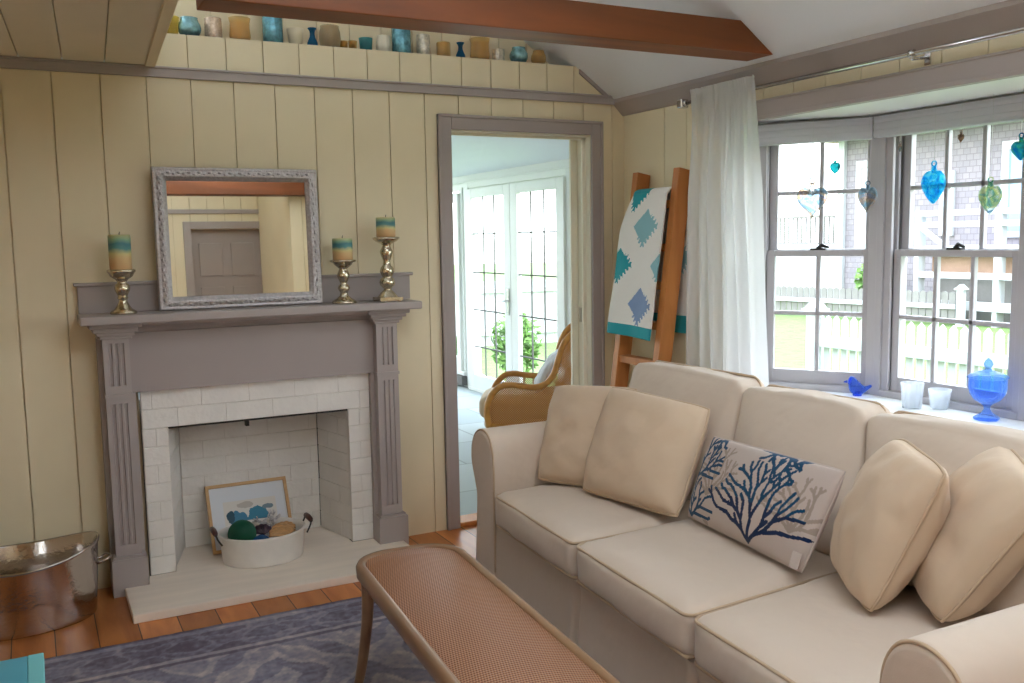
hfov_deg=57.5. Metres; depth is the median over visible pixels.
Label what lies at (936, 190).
heart ornament
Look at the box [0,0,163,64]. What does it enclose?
ceiling
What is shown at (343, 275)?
candle holder
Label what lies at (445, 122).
trim
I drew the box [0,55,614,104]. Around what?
trim
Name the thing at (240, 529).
float
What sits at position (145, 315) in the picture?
mantel shelf
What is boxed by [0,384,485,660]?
floor
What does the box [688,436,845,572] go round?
lumbar pillow
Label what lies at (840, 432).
cushion
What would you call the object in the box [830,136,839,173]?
heart ornament
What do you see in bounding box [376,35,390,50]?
glass votive
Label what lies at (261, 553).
tub
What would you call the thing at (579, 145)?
trim
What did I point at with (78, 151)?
wall
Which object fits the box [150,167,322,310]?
framed mirror
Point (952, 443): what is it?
cushion
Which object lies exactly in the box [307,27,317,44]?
glass bottle
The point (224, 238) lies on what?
mirror glass
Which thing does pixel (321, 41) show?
glass jar
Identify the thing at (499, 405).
seat cushion
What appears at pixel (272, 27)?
glass cylinder
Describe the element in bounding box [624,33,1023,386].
wall
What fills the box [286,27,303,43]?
glass cup
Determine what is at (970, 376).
bowl
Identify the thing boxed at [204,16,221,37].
glass tumbler
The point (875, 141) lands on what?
trim
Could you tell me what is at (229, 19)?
hurricane
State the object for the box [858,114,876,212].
heart ornament
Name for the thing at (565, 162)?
wall
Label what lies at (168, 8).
trim
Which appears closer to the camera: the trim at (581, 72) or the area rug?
the area rug
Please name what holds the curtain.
hanging from the curtain rod
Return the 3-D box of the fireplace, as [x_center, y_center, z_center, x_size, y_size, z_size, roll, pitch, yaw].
[-1.130,0.374,4.270,1.508,1.332,0.850,-4,7,-27]
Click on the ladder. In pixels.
(669, 285)
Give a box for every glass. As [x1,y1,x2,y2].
[166,181,308,296]
[900,381,923,408]
[928,388,951,409]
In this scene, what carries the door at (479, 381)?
in the wall at (565, 162)
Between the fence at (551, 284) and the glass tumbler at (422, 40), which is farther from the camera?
the fence at (551, 284)
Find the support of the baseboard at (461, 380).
attached to the wall at (565, 162)
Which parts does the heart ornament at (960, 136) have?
glass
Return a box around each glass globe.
[177,16,200,35]
[510,46,527,61]
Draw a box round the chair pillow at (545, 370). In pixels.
[534,349,560,392]
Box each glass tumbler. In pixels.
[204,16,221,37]
[416,34,430,54]
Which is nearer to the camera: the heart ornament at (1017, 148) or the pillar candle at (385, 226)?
the heart ornament at (1017, 148)
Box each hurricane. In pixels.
[228,16,250,39]
[469,37,489,58]
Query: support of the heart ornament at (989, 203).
hanging from the ceiling at (1015, 85)
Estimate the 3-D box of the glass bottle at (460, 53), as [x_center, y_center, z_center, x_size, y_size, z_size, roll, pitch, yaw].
[-0.260,-1.463,4.707,0.051,0.088,0.051,-4,7,-27]
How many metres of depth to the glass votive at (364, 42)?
4.46 m
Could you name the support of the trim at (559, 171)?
attached to the wall at (565, 162)
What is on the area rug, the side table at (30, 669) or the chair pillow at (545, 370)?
the side table at (30, 669)
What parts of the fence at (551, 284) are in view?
rail, rail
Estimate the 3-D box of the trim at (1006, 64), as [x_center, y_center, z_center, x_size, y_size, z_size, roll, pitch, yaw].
[1.597,-0.925,3.164,0.038,0.087,2.840,-4,7,-27]
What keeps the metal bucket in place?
on the floor
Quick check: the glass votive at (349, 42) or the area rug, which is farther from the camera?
the glass votive at (349, 42)
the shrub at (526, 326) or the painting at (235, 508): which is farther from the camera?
the shrub at (526, 326)
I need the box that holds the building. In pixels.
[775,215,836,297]
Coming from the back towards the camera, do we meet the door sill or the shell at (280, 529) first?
the door sill
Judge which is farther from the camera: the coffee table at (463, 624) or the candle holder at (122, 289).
the candle holder at (122, 289)
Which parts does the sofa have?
arm, arm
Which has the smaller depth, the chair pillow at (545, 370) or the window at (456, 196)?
the chair pillow at (545, 370)
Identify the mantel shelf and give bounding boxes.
[77,299,421,325]
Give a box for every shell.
[255,524,271,534]
[269,522,295,536]
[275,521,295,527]
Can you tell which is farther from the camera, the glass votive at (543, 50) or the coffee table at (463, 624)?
the glass votive at (543, 50)
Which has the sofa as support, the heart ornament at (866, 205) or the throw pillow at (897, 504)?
the throw pillow at (897, 504)
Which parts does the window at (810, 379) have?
sash, sash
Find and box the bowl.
[968,376,1007,403]
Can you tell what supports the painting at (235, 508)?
attached to the framed picture at (229, 503)
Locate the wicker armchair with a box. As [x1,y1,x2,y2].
[479,323,570,427]
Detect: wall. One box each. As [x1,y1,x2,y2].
[0,0,623,588]
[452,159,568,386]
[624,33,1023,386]
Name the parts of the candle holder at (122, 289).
dish, stem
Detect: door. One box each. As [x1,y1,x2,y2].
[465,184,512,390]
[498,177,567,382]
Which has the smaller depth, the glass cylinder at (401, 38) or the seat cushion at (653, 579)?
the seat cushion at (653, 579)
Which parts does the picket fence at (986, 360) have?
post, rail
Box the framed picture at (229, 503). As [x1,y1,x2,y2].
[204,476,291,554]
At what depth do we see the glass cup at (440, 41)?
4.66 m
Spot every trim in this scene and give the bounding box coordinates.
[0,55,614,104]
[145,0,177,66]
[436,113,604,530]
[451,130,591,385]
[452,166,570,392]
[579,69,614,105]
[579,307,581,321]
[614,0,1023,115]
[756,47,1023,120]
[822,391,1023,429]
[865,115,879,394]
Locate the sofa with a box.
[471,360,1023,682]
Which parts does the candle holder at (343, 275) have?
dish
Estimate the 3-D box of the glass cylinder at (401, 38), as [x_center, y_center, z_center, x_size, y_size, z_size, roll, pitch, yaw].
[-0.541,-1.467,4.560,0.093,0.138,0.092,-4,7,-27]
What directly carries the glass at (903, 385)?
on the trim at (894, 405)
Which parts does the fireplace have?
bed moulding, frieze panel, flue plate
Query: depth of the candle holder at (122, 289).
3.86 m
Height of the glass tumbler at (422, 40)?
0.108 m
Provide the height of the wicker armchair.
0.969 m
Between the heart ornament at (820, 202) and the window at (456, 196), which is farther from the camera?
the window at (456, 196)
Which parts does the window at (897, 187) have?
sash, sash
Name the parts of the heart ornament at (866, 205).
glass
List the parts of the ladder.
rail, rail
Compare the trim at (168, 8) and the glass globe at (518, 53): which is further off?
the glass globe at (518, 53)
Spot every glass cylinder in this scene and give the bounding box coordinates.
[262,16,282,42]
[391,28,410,52]
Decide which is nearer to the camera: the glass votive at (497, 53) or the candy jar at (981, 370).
the candy jar at (981, 370)
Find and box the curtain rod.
[677,26,1023,108]
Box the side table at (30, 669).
[0,653,44,682]
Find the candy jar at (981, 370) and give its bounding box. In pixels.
[968,370,1007,420]
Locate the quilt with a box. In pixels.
[607,186,686,340]
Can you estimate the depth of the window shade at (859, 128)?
4.10 m
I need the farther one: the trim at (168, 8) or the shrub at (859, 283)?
the shrub at (859, 283)
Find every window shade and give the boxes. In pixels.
[758,117,873,145]
[873,94,1023,137]
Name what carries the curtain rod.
attached to the wall at (657, 142)
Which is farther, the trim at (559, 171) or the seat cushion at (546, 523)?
the trim at (559, 171)
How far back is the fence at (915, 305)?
19.82 m
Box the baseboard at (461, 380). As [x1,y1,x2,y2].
[457,374,467,385]
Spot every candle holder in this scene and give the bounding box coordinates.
[106,269,136,314]
[329,259,356,303]
[372,237,402,301]
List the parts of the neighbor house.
glass, deck post, stair rail, deck rail, deck rail, deck post, glass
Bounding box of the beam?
[196,0,772,60]
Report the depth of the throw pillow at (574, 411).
3.85 m
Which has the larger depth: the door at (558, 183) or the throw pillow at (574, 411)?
the door at (558, 183)
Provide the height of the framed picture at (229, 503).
0.298 m
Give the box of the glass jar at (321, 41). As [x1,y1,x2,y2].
[319,24,340,46]
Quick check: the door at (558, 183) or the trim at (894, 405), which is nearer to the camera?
the trim at (894, 405)
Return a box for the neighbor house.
[825,121,1023,327]
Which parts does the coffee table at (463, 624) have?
leg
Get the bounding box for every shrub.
[490,312,542,382]
[854,264,862,290]
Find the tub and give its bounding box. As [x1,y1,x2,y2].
[209,512,312,568]
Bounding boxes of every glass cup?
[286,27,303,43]
[436,41,450,55]
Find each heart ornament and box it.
[796,118,827,218]
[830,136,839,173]
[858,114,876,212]
[898,125,902,151]
[921,114,945,203]
[957,115,963,141]
[978,101,1001,213]
[1011,89,1023,159]
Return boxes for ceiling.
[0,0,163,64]
[18,0,1006,177]
[758,76,1023,123]
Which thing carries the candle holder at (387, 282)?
on the fireplace
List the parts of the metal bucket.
handle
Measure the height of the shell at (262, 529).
0.049 m
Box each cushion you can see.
[479,386,554,419]
[495,483,691,575]
[577,519,835,654]
[629,362,764,499]
[694,573,986,682]
[733,386,890,554]
[865,413,1023,613]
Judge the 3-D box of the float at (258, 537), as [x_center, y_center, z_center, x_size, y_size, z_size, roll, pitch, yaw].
[-1.141,0.924,4.252,0.088,0.088,0.088,-4,7,-27]
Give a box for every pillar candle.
[107,232,131,269]
[332,235,352,259]
[376,215,395,236]
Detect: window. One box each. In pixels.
[453,193,463,370]
[758,116,874,393]
[873,93,1023,420]
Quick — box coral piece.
[252,509,280,536]
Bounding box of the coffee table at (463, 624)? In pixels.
[354,543,620,682]
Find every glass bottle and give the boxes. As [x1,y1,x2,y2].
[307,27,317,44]
[456,42,464,56]
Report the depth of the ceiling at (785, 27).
4.09 m
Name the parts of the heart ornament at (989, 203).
glass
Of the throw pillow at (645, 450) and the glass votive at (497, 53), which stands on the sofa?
the throw pillow at (645, 450)
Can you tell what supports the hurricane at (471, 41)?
on the wall at (78, 151)
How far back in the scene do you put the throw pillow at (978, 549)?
2.34 m
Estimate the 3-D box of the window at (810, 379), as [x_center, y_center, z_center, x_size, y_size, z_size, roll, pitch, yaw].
[1.325,-0.381,4.275,0.669,1.220,0.120,2,7,29]
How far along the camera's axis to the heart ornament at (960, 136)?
3.54 m
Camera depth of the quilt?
4.75 m
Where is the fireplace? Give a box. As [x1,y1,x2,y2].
[73,272,421,623]
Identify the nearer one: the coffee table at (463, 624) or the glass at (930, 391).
the coffee table at (463, 624)
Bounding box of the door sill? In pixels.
[460,513,476,526]
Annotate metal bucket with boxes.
[0,531,111,641]
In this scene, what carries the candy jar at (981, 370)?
on the trim at (894, 405)
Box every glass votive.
[348,40,356,48]
[359,37,372,49]
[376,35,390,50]
[492,48,504,59]
[531,50,545,63]
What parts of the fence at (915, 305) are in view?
rail, post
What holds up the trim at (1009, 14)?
attached to the wall at (657, 142)
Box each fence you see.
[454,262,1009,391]
[455,279,556,345]
[775,284,968,326]
[801,301,1008,391]
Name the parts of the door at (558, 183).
handle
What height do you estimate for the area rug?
0.015 m
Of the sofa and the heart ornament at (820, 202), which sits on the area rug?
the sofa
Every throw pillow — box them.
[538,385,636,486]
[583,387,709,516]
[830,438,949,611]
[911,446,1023,622]
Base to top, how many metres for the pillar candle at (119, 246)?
0.158 m
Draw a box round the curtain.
[686,75,768,386]
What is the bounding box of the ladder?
[610,167,689,386]
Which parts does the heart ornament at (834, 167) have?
glass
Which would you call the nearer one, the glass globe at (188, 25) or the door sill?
the glass globe at (188, 25)
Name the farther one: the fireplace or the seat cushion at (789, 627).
the fireplace
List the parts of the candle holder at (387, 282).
dish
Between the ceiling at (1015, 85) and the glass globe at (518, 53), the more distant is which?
the glass globe at (518, 53)
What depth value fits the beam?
3.43 m
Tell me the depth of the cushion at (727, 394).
3.70 m
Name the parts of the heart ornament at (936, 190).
glass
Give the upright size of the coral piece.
0.155 m
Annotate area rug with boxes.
[44,596,435,682]
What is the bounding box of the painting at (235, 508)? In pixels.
[223,496,277,525]
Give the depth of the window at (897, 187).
3.87 m
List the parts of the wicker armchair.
seat, frame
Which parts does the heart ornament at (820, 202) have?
glass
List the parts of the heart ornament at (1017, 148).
glass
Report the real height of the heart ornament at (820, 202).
0.436 m
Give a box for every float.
[228,520,255,539]
[253,535,268,539]
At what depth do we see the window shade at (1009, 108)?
3.64 m
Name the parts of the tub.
handle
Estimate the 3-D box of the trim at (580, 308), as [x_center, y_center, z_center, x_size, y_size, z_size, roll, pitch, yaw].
[0.385,-0.148,5.186,0.004,0.080,0.040,-4,7,-27]
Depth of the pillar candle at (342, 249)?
4.26 m
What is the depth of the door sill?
4.91 m
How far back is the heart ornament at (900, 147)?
3.79 m

